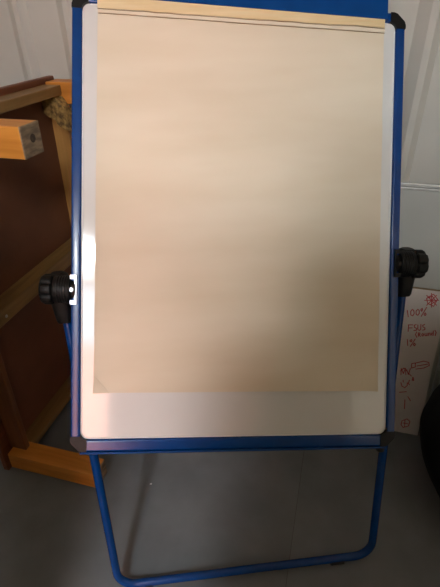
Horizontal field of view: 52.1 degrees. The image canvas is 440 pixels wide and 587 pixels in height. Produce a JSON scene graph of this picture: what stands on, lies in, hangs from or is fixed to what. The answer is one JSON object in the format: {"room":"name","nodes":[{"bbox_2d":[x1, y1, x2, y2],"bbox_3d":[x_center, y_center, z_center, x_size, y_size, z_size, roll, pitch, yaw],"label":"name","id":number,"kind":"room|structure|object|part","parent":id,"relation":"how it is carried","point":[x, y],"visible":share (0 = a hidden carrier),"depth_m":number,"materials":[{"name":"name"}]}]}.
{"room":"storage room","nodes":[
{"label":"storage room","id":0,"kind":"room"},
{"bbox_2d":[0,399,439,586],"bbox_3d":[-0.028,1.161,0.769,3.300,0.084,3.200,8,34,13],"label":"floor","id":1,"kind":"structure","parent":0,"point":[200,511],"depth_m":1.40,"materials":[{"name":"grey paint"}]},
{"bbox_2d":[0,75,106,487],"bbox_3d":[-0.491,-0.039,1.497,0.359,1.150,0.720,8,34,13],"label":"wooden table","id":2,"kind":"object","parent":1,"relation":"on","point":[36,114],"visible":0.66,"depth_m":1.50,"materials":[{"name":"brown wood"}]},
{"bbox_3d":[-0.687,0.100,1.297,0.062,0.984,0.065,8,34,13],"label":"apron rail","id":3,"kind":"part","parent":2,"relation":"part of","materials":[{"name":"brown wood"}]},
{"bbox_3d":[-0.555,-0.345,0.986,0.329,0.066,0.069,8,34,13],"label":"leg","id":4,"kind":"part","parent":2,"relation":"part of","materials":[{"name":"brown wood"}]},
{"bbox_3d":[-0.615,-0.522,1.248,0.062,0.030,0.542,8,34,13],"label":"apron rail","id":5,"kind":"part","parent":2,"relation":"part of","materials":[{"name":"brown wood"}]},
{"bbox_3d":[-0.640,-0.064,1.528,0.006,1.062,0.587,8,34,13],"label":"underside panel","id":6,"kind":"part","parent":2,"relation":"part of","materials":[{"name":"brown wood"}]},
{"bbox_3d":[-0.612,0.390,1.785,0.062,0.024,0.542,8,34,13],"label":"apron rail","id":7,"kind":"part","parent":2,"relation":"part of","materials":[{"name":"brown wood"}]},
{"bbox_3d":[-0.552,0.576,1.528,0.329,0.066,0.069,8,34,13],"label":"leg","id":8,"kind":"part","parent":2,"relation":"part of","materials":[{"name":"brown wood"}]},
{"bbox_3d":[-0.401,-0.655,1.467,0.329,0.066,0.069,8,34,13],"label":"leg","id":9,"kind":"part","parent":2,"relation":"part of","materials":[{"name":"brown wood"}]},
{"bbox_3d":[-0.540,-0.216,1.744,0.062,1.024,0.070,8,34,13],"label":"apron rail","id":10,"kind":"part","parent":2,"relation":"part of","materials":[{"name":"brown wood"}]},
{"bbox_2d":[38,0,428,586],"bbox_3d":[0.043,0.030,1.080,0.822,1.472,0.594,-1,33,0],"label":"easel","id":11,"kind":"object","parent":1,"relation":"on","point":[163,422],"visible":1,"depth_m":0.96,"materials":[{"name":"blue metal"}]},
{"bbox_3d":[-0.353,-0.009,0.928,0.031,0.064,0.064,-1,33,0],"label":"clamp knob","id":12,"kind":"part","parent":11,"relation":"part of","materials":[{"name":"black plastic"}]},
{"bbox_3d":[-0.299,-0.008,0.918,0.013,0.055,0.037,1,33,3],"label":"clip plate","id":13,"kind":"part","parent":11,"relation":"part of","materials":[{"name":"silver metal"}]},
{"bbox_3d":[-0.295,-0.139,0.928,0.022,0.760,0.475,1,33,3],"label":"frame rail","id":14,"kind":"part","parent":11,"relation":"part of","materials":[{"name":"blue metal"}]},
{"bbox_2d":[80,446,386,454],"bbox_3d":[0.037,0.334,0.971,0.657,0.064,0.024,-3,33,-3],"label":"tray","id":15,"kind":"object","parent":11,"relation":"on","point":[84,450],"depth_m":0.95,"materials":[{"name":"blue paint"}]},
{"bbox_3d":[0.037,0.320,0.973,0.637,0.078,0.030,-3,33,-3],"label":"frame rail","id":16,"kind":"part","parent":11,"relation":"part of","materials":[{"name":"blue metal"}]},
{"bbox_3d":[0.059,0.361,1.120,0.781,0.860,0.240,-4,33,-5],"label":"leg frame","id":17,"kind":"part","parent":11,"relation":"part of","materials":[{"name":"blue paint"}]},
{"bbox_2d":[93,0,384,393],"bbox_3d":[0.045,-0.194,0.942,0.626,0.738,0.464,-1,33,0],"label":"pad","id":18,"kind":"object","parent":11,"relation":"attached to","point":[239,149],"visible":1,"depth_m":0.94,"materials":[{"name":"white paper"}]},
{"bbox_3d":[0.049,-0.594,0.945,0.636,0.072,0.028,-3,33,-3],"label":"frame rail","id":19,"kind":"part","parent":11,"relation":"part of","materials":[{"name":"blue metal"}]},
{"bbox_3d":[0.381,-0.132,0.988,0.021,0.760,0.475,1,33,3],"label":"frame rail","id":20,"kind":"part","parent":11,"relation":"part of","materials":[{"name":"metal"}]},
{"bbox_3d":[0.385,-0.066,0.977,0.013,0.055,0.037,1,33,3],"label":"clip plate","id":21,"kind":"part","parent":11,"relation":"part of","materials":[{"name":"black plastic"}]},
{"bbox_3d":[0.437,-0.065,0.996,0.031,0.064,0.064,-1,33,0],"label":"clamp knob","id":22,"kind":"part","parent":11,"relation":"part of","materials":[{"name":"black plastic"}]},
{"bbox_2d":[394,287,439,434],"bbox_3d":[0.560,0.233,1.617,0.424,0.538,0.163,8,34,13],"label":"board","id":23,"kind":"object","parent":1,"relation":"on","point":[420,335],"visible":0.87,"depth_m":1.57,"materials":[{"name":"paper"}]},
{"bbox_3d":[0.569,-0.031,1.535,0.398,0.006,0.012,8,34,13],"label":"trim","id":24,"kind":"part","parent":23,"relation":"part of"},
{"bbox_3d":[0.761,0.261,1.570,0.009,0.535,0.162,8,34,13],"label":"edge rail","id":25,"kind":"part","parent":23,"relation":"part of","materials":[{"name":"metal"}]},
{"bbox_2d":[399,182,439,406],"bbox_3d":[0.909,0.100,1.510,1.000,0.866,0.171,8,34,13],"label":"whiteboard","id":26,"kind":"object","parent":1,"relation":"on","point":[419,203],"visible":0.02,"depth_m":1.45,"materials":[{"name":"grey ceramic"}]},
{"bbox_3d":[0.923,-0.295,1.342,1.000,0.021,0.018,8,34,13],"label":"edge rail","id":27,"kind":"part","parent":26,"relation":"part of","materials":[{"name":"metal"}]},
{"bbox_2d":[420,384,439,496],"bbox_3d":[0.858,0.375,1.245,0.464,0.692,0.542,-1,33,0],"label":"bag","id":28,"kind":"object","parent":1,"relation":"on","point":[430,416],"visible":1,"depth_m":1.36,"materials":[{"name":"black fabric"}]},
{"bbox_2d":[0,0,439,184],"bbox_3d":[0.355,-0.658,1.317,3.240,2.360,0.051,8,34,13],"label":"wall","id":29,"kind":"structure","parent":0,"point":[36,35],"depth_m":1.40,"materials":[{"name":"paint"}]}
]}

